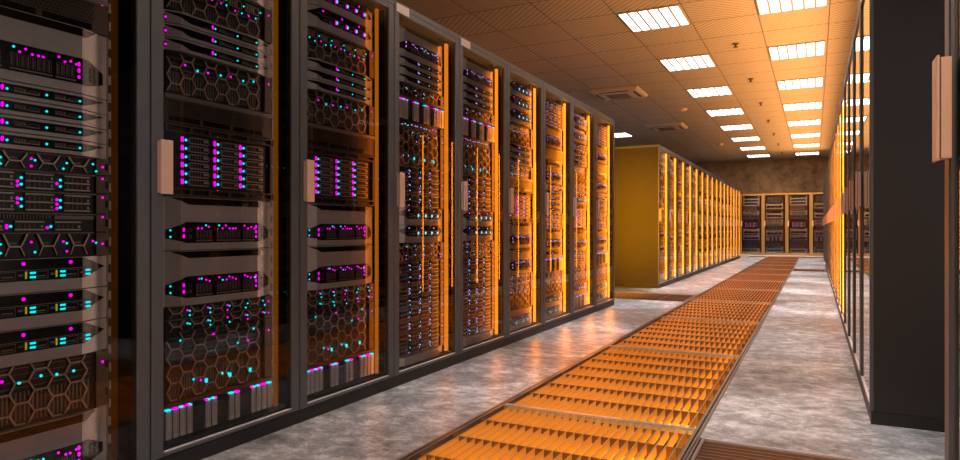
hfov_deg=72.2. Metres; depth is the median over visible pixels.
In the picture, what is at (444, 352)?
rail
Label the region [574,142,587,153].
server
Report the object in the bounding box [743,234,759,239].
server
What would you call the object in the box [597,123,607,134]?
server
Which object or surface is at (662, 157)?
server
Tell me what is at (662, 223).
server
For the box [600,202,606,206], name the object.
server
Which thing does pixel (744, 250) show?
server
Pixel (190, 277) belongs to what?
server
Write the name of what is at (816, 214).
server
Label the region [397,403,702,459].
floor grate
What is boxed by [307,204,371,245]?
server
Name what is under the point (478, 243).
server
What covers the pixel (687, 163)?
tall cabinet
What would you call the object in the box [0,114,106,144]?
server
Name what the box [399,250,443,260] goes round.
server
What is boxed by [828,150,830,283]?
tall cabinet
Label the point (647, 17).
diffuser
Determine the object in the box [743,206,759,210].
server
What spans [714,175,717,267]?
tall cabinet
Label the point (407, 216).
server
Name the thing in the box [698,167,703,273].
tall cabinet
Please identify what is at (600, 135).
server
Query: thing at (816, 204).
server
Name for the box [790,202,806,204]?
server
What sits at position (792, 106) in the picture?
diffuser
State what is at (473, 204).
server
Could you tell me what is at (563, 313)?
tray
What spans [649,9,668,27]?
diffuser
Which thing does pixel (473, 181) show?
server
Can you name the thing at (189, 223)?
server
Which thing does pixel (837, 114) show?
tall cabinet
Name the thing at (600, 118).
tall cabinet
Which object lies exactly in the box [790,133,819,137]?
recessed light
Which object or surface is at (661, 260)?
server
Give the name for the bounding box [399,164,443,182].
server
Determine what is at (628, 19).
diffuser
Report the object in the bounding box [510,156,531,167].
server
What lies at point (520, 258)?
server
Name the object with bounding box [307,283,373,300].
server
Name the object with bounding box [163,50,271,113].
server
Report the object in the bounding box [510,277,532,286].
server
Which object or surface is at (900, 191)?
tall cabinet
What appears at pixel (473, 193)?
server
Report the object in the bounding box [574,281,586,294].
server
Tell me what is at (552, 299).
server
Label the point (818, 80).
diffuser
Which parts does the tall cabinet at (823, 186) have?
door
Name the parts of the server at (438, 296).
trim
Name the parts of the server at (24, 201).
trim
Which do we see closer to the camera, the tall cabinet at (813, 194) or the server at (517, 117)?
the server at (517, 117)
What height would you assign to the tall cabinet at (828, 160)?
2.200 m
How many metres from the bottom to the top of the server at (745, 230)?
0.207 m
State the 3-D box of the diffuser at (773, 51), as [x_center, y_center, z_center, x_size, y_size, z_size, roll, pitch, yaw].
[4.336,-2.602,9.709,0.095,0.005,0.772,0,0,27]
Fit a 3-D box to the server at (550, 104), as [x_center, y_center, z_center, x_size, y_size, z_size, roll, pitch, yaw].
[0.490,-1.158,6.232,0.438,0.078,0.550,0,0,27]
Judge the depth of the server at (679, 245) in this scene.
11.91 m
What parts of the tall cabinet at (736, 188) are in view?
glass pane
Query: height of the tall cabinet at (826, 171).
2.200 m
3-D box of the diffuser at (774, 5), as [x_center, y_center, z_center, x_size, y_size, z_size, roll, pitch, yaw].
[3.355,-2.602,7.516,0.097,0.005,0.772,0,0,27]
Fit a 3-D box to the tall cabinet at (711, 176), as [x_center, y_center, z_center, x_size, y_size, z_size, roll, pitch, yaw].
[4.913,-0.206,15.425,1.023,2.200,0.764,0,0,27]
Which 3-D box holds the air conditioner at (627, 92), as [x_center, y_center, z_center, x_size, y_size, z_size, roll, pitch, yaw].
[2.626,-2.566,12.464,0.900,0.080,0.900,0,0,27]
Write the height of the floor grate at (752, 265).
0.133 m
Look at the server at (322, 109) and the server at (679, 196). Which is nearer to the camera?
the server at (322, 109)
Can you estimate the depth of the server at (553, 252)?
6.11 m
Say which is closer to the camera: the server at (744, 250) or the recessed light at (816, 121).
the recessed light at (816, 121)
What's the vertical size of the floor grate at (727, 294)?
0.133 m
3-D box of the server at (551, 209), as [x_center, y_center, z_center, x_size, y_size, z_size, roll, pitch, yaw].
[0.499,-0.188,6.227,0.458,0.050,0.551,0,0,27]
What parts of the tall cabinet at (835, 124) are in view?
glass pane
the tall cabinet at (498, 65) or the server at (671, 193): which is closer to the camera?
the tall cabinet at (498, 65)
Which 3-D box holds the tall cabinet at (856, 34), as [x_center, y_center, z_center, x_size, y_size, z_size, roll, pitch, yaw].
[2.754,-0.206,3.840,1.023,2.200,0.764,0,0,27]
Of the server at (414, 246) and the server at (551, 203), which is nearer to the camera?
the server at (414, 246)
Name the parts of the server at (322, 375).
rail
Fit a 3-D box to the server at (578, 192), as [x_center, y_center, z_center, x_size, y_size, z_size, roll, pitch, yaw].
[0.841,-0.390,6.921,0.438,0.058,0.538,0,0,27]
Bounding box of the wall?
[695,158,828,193]
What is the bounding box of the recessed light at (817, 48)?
[768,41,824,60]
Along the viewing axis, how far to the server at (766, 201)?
23.45 m
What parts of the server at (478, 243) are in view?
trapezoid trim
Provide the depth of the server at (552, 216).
6.20 m
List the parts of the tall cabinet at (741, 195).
mounting rail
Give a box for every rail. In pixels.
[163,403,285,450]
[307,371,384,401]
[399,350,450,370]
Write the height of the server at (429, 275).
0.069 m
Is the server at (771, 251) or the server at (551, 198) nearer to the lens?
the server at (551, 198)
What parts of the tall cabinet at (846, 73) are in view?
handle, door, glass pane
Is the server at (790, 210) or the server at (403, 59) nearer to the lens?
the server at (403, 59)
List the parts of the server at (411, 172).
trim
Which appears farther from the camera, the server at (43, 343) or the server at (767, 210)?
the server at (767, 210)
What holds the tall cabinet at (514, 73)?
on the floor
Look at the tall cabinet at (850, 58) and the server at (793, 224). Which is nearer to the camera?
the tall cabinet at (850, 58)
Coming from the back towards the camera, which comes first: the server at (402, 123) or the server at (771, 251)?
the server at (771, 251)
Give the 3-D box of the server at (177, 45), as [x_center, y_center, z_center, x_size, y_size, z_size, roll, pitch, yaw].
[-1.241,-0.707,2.806,0.458,0.048,0.551,0,0,27]
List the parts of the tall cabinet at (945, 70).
handle, door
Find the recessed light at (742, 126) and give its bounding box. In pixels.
[720,124,753,130]
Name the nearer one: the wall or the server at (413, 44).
the server at (413, 44)
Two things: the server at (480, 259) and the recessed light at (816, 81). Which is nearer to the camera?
the server at (480, 259)
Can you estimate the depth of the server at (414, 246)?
4.09 m
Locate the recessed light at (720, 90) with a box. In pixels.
[686,86,732,97]
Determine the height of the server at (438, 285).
0.069 m
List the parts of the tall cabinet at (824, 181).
door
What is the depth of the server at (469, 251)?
4.79 m
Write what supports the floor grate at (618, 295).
in the floor
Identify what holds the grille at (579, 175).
attached to the server at (580, 173)
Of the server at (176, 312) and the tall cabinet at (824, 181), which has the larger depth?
the tall cabinet at (824, 181)
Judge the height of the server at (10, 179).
0.061 m
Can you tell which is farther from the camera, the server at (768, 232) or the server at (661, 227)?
the server at (768, 232)
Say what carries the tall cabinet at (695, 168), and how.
on the floor
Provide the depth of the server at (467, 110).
4.80 m
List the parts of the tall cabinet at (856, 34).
handle, panel, door, glass pane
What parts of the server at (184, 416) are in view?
rail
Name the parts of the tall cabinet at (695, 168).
panel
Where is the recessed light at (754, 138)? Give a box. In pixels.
[731,136,759,141]
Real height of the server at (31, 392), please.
0.189 m
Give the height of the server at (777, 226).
0.073 m
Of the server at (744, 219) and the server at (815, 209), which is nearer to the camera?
the server at (815, 209)
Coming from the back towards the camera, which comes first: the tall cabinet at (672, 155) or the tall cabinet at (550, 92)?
the tall cabinet at (672, 155)
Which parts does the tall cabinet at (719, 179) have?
glass pane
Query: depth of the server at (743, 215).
23.82 m
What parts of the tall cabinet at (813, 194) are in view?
mounting rail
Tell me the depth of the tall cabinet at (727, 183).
18.01 m
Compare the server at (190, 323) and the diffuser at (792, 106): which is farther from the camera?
the diffuser at (792, 106)
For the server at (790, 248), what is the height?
0.047 m
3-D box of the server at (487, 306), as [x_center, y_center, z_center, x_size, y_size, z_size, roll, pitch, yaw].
[-0.206,0.575,4.864,0.438,0.069,0.550,0,0,27]
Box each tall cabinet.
[0,0,149,459]
[150,0,298,459]
[299,0,393,422]
[394,0,458,386]
[458,35,506,362]
[507,62,543,344]
[543,82,571,331]
[572,97,594,320]
[595,110,614,311]
[615,145,668,287]
[669,150,677,283]
[677,155,684,280]
[685,159,691,277]
[692,163,698,275]
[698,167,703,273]
[704,169,708,270]
[709,172,713,268]
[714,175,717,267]
[718,177,721,265]
[722,179,725,264]
[726,182,728,262]
[729,183,731,261]
[732,185,734,260]
[735,186,737,259]
[738,188,739,258]
[740,194,762,254]
[763,193,786,254]
[787,192,810,255]
[811,192,822,255]
[822,186,823,258]
[823,181,824,262]
[824,176,825,263]
[825,171,826,267]
[827,160,828,276]
[827,166,827,272]
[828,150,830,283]
[828,155,829,279]
[829,145,831,286]
[830,140,832,290]
[831,130,834,297]
[833,124,836,303]
[834,114,838,310]
[836,99,840,317]
[838,83,843,328]
[841,63,847,342]
[845,37,853,362]
[849,1,860,387]
[855,0,944,432]
[932,0,959,459]
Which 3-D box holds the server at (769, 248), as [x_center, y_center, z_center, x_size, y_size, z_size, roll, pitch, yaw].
[10.572,0.645,23.628,0.550,0.103,0.458,0,0,27]
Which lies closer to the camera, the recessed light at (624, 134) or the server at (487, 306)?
the server at (487, 306)
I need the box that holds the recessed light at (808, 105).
[783,101,821,110]
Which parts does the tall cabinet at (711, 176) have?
panel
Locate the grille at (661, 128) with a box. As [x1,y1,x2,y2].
[657,127,675,130]
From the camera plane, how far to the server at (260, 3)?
2.90 m
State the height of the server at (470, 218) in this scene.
0.103 m
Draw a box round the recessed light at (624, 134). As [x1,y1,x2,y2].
[615,132,632,137]
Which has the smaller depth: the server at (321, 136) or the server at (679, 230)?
the server at (321, 136)
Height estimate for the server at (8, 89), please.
0.048 m
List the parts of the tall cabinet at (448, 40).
handle, header plate, panel, panel, mounting rail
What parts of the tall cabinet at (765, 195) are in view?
mounting rail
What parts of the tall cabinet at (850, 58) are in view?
handle, door, glass pane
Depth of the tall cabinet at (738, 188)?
20.61 m
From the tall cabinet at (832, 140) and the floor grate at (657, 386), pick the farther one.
the tall cabinet at (832, 140)
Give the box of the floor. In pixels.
[202,255,944,459]
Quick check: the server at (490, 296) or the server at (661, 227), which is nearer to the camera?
the server at (490, 296)
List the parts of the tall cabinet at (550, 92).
handle, panel, panel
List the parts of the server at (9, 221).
trim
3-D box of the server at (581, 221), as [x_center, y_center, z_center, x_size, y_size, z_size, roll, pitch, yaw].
[0.838,-0.124,6.918,0.436,0.258,0.554,0,0,27]
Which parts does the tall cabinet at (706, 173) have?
panel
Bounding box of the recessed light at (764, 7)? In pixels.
[756,0,827,14]
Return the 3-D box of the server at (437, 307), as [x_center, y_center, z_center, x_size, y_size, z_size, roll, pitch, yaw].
[-0.554,0.504,4.180,0.438,0.069,0.550,0,0,27]
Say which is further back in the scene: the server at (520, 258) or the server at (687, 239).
the server at (687, 239)
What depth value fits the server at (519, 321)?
5.41 m
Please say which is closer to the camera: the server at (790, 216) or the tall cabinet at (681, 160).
the tall cabinet at (681, 160)
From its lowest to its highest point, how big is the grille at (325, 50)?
0.093 m
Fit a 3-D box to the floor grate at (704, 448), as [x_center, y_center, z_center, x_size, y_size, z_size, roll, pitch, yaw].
[3.779,0.958,0.858,6.863,0.133,0.955,0,0,27]
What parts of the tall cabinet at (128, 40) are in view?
mounting rail, door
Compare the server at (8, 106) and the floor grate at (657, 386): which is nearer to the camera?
the server at (8, 106)
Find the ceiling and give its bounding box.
[396,0,859,163]
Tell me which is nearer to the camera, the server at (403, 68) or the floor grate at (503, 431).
the floor grate at (503, 431)
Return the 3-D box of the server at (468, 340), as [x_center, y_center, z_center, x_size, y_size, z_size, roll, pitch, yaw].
[-0.199,0.778,4.861,0.452,0.049,0.550,0,0,27]
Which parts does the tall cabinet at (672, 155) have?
panel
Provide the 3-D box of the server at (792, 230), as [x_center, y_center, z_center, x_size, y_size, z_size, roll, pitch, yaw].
[11.256,0.043,23.280,0.550,0.207,0.458,0,0,27]
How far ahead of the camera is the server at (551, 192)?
6.11 m
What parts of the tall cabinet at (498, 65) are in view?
handle, header plate, panel, mounting rail, panel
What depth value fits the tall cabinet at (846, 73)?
5.66 m
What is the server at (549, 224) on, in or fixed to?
on the server at (553, 236)
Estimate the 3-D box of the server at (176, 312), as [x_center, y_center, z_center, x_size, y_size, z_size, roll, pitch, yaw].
[-1.247,0.318,2.817,0.438,0.049,0.538,0,0,27]
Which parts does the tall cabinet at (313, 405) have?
handle, mounting rail, panel, panel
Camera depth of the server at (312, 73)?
3.34 m
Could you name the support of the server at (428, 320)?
on the server at (425, 332)
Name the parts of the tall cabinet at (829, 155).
door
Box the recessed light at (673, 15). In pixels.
[617,4,689,31]
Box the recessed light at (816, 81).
[777,77,822,89]
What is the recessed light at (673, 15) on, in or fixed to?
in the ceiling
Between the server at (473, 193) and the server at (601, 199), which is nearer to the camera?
the server at (473, 193)
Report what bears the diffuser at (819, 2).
attached to the recessed light at (764, 7)
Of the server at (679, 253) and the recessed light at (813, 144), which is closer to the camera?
the server at (679, 253)
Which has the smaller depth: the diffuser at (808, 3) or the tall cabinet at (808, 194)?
the diffuser at (808, 3)
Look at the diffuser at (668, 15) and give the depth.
8.03 m
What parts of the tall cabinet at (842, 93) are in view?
handle, door, glass pane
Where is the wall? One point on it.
(792, 175)
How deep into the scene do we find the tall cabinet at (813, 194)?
22.87 m
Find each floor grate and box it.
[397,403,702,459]
[501,345,743,446]
[607,316,762,356]
[615,292,695,301]
[659,299,773,322]
[684,437,862,459]
[690,287,780,303]
[712,279,785,289]
[727,273,789,280]
[738,268,792,273]
[747,264,794,268]
[754,261,796,264]
[759,259,798,261]
[763,256,799,258]
[792,269,825,271]
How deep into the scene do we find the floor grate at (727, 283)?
10.87 m
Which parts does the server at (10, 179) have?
trim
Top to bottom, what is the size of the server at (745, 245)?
0.188 m
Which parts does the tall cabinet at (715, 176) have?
glass pane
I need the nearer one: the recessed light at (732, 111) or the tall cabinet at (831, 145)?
the tall cabinet at (831, 145)
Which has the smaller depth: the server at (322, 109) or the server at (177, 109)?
the server at (177, 109)
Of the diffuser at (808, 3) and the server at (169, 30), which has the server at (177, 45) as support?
the server at (169, 30)
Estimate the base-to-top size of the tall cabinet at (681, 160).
2.200 m
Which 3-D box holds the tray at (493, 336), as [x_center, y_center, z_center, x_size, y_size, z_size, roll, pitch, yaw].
[-0.416,0.822,4.990,0.944,0.025,0.724,0,0,27]
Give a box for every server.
[0,0,108,36]
[0,5,106,99]
[0,79,106,114]
[0,97,106,129]
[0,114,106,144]
[0,131,106,158]
[0,149,108,175]
[0,168,108,193]
[0,189,108,213]
[0,212,108,231]
[0,232,108,258]
[0,255,106,294]
[0,286,106,331]
[0,318,106,367]
[0,349,108,429]
[0,405,106,459]
[163,0,271,43]
[163,9,269,55]
[163,22,269,66]
[163,36,269,77]
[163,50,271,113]
[163,92,272,138]
[163,122,272,200]
[163,196,269,250]
[163,248,269,306]
[163,295,271,320]
[163,307,271,333]
[163,318,271,402]
[163,376,272,441]
[243,0,269,9]
[307,0,371,32]
[307,4,371,50]
[307,26,373,78]
[307,57,371,87]
[307,68,371,97]
[307,78,371,105]
[307,89,373,135]
[307,122,374,155]
[307,146,374,206]
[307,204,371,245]
[307,245,371,289]
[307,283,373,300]
[307,292,373,310]
[307,301,373,364]
[307,348,374,394]
[399,25,441,72]
[399,54,441,80]
[399,63,441,88]
[399,72,441,95]
[399,82,443,106]
[399,93,444,128]
[399,118,443,136]
[399,127,443,169]
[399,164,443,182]
[399,207,441,224]
[399,225,441,242]
[399,242,443,251]
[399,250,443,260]
[399,259,443,272]
[399,269,443,284]
[399,280,443,296]
[399,291,443,308]
[399,302,443,320]
[399,312,443,332]
[399,323,443,344]
[399,334,443,356]
[399,345,441,366]
[405,179,443,195]
[405,193,443,208]
[463,56,492,93]
[463,81,492,100]
[463,88,492,107]
[463,96,492,114]
[463,105,494,123]
[463,114,494,142]
[463,136,494,148]
[463,143,494,177]
[463,174,494,189]
[463,199,494,211]
[463,211,492,225]
[463,226,492,240]
[463,240,494,248]
[463,247,494,256]
[463,255,494,266]
[463,264,494,276]
[463,273,494,286]
[463,283,494,296]
[463,292,494,306]
[463,301,494,316]
[463,310,494,327]
[463,320,494,337]
[463,329,492,345]
[468,187,494,200]
[510,79,531,103]
[510,94,531,116]
[510,108,531,129]
[510,123,532,148]
[510,143,531,155]
[510,149,531,161]
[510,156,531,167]
[510,163,532,173]
[510,170,532,179]
[510,176,532,192]
[510,191,532,222]
[510,222,531,247]
[510,247,531,274]
[510,272,532,280]
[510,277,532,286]
[510,283,532,309]
[510,305,531,316]
[510,311,531,330]
[546,98,562,113]
[546,107,562,122]
[546,116,562,130]
[546,124,561,150]
[546,147,562,164]
[546,160,561,185]
[546,183,562,190]
[546,189,561,196]
[546,213,562,220]
[546,221,562,228]
[546,229,561,250]
[546,250,561,256]
[546,255,563,272]
[546,271,562,294]
[546,291,561,306]
[546,302,561,318]
[549,195,561,201]
[549,201,561,207]
[549,207,561,212]
[574,112,587,121]
[574,115,587,131]
[574,127,587,136]
[574,131,586,145]
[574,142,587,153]
[574,149,585,156]
[574,154,585,161]
[574,159,585,167]
[574,165,587,184]
[574,183,587,190]
[574,189,587,195]
[574,194,587,205]
[574,205,587,229]
[574,231,586,249]
[574,249,587,256]
[574,256,587,263]
[574,262,587,282]
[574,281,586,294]
[574,291,587,308]
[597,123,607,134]
[597,130,607,141]
[597,138,607,147]
[597,144,606,164]
[597,163,607,176]
[597,174,606,193]
[597,192,607,197]
[597,197,606,202]
[597,216,607,222]
[597,222,607,228]
[597,229,606,246]
[597,246,606,251]
[597,251,607,264]
[597,263,607,281]
[597,280,606,292]
[597,290,606,301]
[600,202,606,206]
[600,206,606,211]
[600,211,606,215]
[660,153,664,161]
[660,168,664,175]
[660,175,663,185]
[660,210,664,225]
[660,226,663,238]
[660,239,663,252]
[660,258,663,270]
[670,191,673,201]
[670,215,673,229]
[670,230,673,241]
[670,250,673,261]
[678,176,681,187]
[678,195,681,206]
[678,229,681,240]
[678,243,681,251]
[678,252,681,262]
[686,213,688,226]
[686,227,688,237]
[686,238,688,248]
[686,254,688,263]
[743,197,759,199]
[743,200,759,202]
[743,203,759,205]
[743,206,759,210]
[743,212,759,213]
[743,215,759,216]
[743,218,759,220]
[743,221,759,227]
[743,228,759,233]
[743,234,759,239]
[743,241,759,242]
[743,243,759,247]
[743,249,759,251]
[766,196,782,198]
[766,198,782,200]
[766,201,782,202]
[766,203,782,208]
[766,209,782,211]
[766,212,782,217]
[766,218,782,219]
[766,221,782,222]
[766,225,782,227]
[766,228,782,229]
[766,230,782,234]
[766,235,782,236]
[766,237,782,240]
[766,241,782,246]
[766,247,782,249]
[766,249,782,252]
[790,196,806,198]
[790,199,806,201]
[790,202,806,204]
[790,205,806,209]
[790,210,806,211]
[790,213,806,214]
[790,216,806,217]
[790,218,806,220]
[790,221,806,227]
[790,228,806,233]
[790,234,806,239]
[790,240,806,241]
[790,243,806,248]
[790,248,806,249]
[790,250,806,252]
[814,202,822,207]
[814,208,822,211]
[814,212,822,217]
[814,230,822,234]
[814,237,822,240]
[814,241,822,246]
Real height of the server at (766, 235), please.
0.050 m
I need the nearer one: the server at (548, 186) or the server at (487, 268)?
the server at (487, 268)
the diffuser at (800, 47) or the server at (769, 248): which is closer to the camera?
the diffuser at (800, 47)
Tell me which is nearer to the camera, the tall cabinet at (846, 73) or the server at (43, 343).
the server at (43, 343)
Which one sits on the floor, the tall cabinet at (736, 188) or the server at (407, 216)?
the tall cabinet at (736, 188)
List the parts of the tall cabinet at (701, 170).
panel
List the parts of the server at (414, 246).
trapezoid trim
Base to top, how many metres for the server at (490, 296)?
0.069 m
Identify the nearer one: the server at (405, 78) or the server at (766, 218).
the server at (405, 78)
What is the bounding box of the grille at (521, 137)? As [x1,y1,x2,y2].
[510,129,529,147]
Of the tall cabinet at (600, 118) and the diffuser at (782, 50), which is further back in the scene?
the diffuser at (782, 50)
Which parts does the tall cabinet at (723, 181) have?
glass pane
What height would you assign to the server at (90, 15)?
0.118 m
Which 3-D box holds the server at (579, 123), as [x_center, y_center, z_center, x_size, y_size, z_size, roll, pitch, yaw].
[0.847,-1.103,6.911,0.458,0.103,0.550,0,0,27]
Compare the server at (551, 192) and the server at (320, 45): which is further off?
the server at (551, 192)
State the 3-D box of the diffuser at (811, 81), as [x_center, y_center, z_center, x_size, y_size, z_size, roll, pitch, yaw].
[5.854,-2.602,11.630,0.097,0.005,0.772,0,0,27]
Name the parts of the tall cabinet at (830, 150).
glass pane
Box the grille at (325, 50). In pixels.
[307,40,365,73]
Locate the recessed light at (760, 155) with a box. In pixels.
[746,154,770,157]
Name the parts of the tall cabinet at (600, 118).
handle, panel, panel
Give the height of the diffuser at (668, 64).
0.005 m
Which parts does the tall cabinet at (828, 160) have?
door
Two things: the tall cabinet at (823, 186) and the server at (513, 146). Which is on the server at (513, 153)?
the server at (513, 146)
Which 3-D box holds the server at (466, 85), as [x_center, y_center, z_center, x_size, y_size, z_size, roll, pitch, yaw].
[-0.197,-1.007,4.859,0.458,0.050,0.551,0,0,27]
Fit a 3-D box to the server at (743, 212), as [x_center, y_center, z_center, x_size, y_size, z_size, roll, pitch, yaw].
[9.887,-0.617,23.976,0.551,0.050,0.458,0,0,27]
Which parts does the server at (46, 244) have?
trapezoid trim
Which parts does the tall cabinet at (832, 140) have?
door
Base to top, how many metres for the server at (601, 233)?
0.197 m
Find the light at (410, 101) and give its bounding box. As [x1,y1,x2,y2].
[399,97,443,111]
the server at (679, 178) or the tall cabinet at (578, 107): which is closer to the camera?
the tall cabinet at (578, 107)
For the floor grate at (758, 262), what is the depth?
17.73 m
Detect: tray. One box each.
[114,451,130,459]
[463,334,500,348]
[510,322,537,332]
[546,312,566,320]
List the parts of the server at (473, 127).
rail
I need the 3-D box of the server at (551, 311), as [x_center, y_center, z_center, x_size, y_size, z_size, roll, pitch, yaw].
[0.499,0.751,6.227,0.458,0.103,0.550,0,0,27]
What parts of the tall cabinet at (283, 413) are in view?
handle, mounting rail, panel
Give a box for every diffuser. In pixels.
[619,14,640,30]
[629,12,649,29]
[639,11,658,28]
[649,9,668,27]
[660,8,678,25]
[660,60,674,70]
[669,59,682,69]
[670,6,687,24]
[677,58,690,68]
[685,57,698,67]
[688,90,697,96]
[693,56,705,67]
[695,89,704,96]
[701,88,711,95]
[702,55,713,66]
[708,88,717,95]
[715,87,724,94]
[722,87,730,93]
[757,0,768,13]
[769,0,779,12]
[769,47,778,59]
[778,46,787,58]
[778,81,784,89]
[781,0,790,10]
[785,81,791,88]
[788,45,795,57]
[790,104,795,109]
[793,0,802,9]
[793,80,799,88]
[796,104,801,109]
[797,44,804,56]
[801,79,806,87]
[803,103,807,108]
[805,0,813,7]
[807,43,814,55]
[808,78,814,86]
[809,103,814,108]
[816,42,823,54]
[816,78,821,86]
[816,102,820,107]
[817,0,825,5]
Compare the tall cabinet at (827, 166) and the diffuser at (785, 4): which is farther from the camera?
the tall cabinet at (827, 166)
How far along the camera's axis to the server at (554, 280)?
6.20 m
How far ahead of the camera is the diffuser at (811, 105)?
13.79 m
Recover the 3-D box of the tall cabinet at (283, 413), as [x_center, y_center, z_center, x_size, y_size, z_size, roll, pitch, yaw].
[-1.443,-0.206,2.929,1.023,2.200,0.764,0,0,27]
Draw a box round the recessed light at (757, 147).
[739,146,765,149]
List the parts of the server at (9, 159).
trapezoid trim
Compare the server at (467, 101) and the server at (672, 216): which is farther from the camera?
the server at (672, 216)
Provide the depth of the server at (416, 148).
4.09 m
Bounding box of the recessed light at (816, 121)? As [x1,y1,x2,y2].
[787,119,820,126]
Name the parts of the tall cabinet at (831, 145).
glass pane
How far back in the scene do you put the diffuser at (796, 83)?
11.77 m
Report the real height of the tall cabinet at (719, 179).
2.200 m
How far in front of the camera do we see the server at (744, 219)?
23.80 m
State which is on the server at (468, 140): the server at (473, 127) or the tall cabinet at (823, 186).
the server at (473, 127)
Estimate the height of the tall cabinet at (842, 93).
2.200 m
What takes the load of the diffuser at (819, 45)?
attached to the recessed light at (817, 48)
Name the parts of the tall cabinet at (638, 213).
panel, handle, panel, door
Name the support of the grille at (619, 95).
attached to the air conditioner at (627, 92)
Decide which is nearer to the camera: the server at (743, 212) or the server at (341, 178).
the server at (341, 178)
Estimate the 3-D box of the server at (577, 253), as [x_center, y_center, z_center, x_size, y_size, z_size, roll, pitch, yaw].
[0.838,0.241,6.916,0.438,0.068,0.550,0,0,27]
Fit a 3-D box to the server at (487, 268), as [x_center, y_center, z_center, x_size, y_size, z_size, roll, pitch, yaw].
[-0.206,0.292,4.864,0.438,0.069,0.550,0,0,27]
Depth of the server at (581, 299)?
6.85 m
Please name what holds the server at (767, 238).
on the server at (768, 243)
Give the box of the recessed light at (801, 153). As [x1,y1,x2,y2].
[795,152,818,154]
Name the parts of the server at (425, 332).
trim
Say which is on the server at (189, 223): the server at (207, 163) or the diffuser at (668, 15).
the server at (207, 163)
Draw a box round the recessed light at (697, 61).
[659,54,715,71]
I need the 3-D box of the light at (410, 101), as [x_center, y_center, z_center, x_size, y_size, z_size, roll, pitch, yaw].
[-0.366,-0.777,4.085,0.016,0.007,0.534,0,0,27]
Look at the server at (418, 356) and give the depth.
4.04 m
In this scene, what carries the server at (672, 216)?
on the server at (671, 231)
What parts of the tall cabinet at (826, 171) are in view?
door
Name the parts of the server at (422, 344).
trim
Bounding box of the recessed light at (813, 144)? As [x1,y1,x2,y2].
[793,143,819,147]
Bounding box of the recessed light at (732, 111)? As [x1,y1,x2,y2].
[705,108,744,116]
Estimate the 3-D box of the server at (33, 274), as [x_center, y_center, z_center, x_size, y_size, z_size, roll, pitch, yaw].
[-1.588,0.141,2.123,0.458,0.104,0.550,0,0,27]
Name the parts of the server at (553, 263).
rail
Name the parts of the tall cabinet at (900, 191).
handle, glass pane, door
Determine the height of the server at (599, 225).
0.073 m
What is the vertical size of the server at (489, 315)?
0.069 m
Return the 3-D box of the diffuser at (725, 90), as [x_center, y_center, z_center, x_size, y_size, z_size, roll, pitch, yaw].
[4.597,-2.602,12.269,0.095,0.005,0.772,0,0,27]
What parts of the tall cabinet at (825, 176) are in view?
door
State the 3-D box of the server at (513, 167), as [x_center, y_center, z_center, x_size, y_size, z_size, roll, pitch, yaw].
[0.145,-0.509,5.553,0.438,0.053,0.538,0,0,27]
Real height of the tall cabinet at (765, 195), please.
2.200 m
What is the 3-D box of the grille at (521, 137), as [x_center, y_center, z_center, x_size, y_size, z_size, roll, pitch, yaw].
[0.316,-0.756,5.424,0.006,0.113,0.467,0,0,27]
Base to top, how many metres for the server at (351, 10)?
0.105 m
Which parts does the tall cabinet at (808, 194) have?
mounting rail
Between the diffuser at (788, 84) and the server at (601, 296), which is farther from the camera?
the diffuser at (788, 84)
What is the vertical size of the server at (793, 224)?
0.258 m
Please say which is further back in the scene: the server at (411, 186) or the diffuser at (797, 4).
the diffuser at (797, 4)
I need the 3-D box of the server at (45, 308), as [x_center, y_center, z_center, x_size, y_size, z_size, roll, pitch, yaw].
[-1.588,0.248,2.123,0.458,0.106,0.550,0,0,27]
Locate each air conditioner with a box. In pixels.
[588,85,647,100]
[644,122,687,130]
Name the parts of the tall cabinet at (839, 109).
handle, door, glass pane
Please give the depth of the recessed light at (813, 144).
20.26 m
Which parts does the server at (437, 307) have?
trim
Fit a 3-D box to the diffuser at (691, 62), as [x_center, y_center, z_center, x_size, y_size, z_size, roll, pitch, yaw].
[3.295,-2.602,10.239,0.097,0.005,0.772,0,0,27]
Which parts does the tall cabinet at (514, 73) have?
handle, panel, panel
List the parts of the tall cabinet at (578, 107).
handle, panel, panel, mounting rail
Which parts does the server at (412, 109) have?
rail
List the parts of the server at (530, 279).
trapezoid trim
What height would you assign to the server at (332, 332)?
0.259 m
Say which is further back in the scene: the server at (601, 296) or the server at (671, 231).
the server at (671, 231)
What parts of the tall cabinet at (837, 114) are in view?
handle, door, glass pane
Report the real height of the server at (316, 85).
0.048 m
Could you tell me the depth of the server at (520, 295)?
5.48 m
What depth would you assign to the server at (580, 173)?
6.88 m
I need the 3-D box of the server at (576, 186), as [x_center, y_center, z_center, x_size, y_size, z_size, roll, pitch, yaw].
[0.841,-0.450,6.921,0.438,0.058,0.538,0,0,27]
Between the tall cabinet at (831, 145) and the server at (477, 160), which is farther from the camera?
the tall cabinet at (831, 145)
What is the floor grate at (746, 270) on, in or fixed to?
in the floor
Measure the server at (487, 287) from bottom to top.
0.069 m
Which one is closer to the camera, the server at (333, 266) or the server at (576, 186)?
the server at (333, 266)
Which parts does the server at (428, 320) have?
trim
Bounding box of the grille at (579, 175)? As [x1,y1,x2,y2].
[574,170,584,183]
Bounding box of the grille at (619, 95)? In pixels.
[605,93,631,98]
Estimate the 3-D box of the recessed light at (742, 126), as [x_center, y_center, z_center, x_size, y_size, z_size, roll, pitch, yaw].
[6.505,-2.599,16.684,0.725,0.012,0.800,0,0,27]
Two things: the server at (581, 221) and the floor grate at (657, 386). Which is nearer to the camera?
the floor grate at (657, 386)
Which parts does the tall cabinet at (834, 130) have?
door, glass pane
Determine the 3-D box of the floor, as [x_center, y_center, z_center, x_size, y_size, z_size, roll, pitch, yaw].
[4.141,0.894,10.347,16.000,0.001,32.200,0,0,27]
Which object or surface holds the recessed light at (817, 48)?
in the ceiling

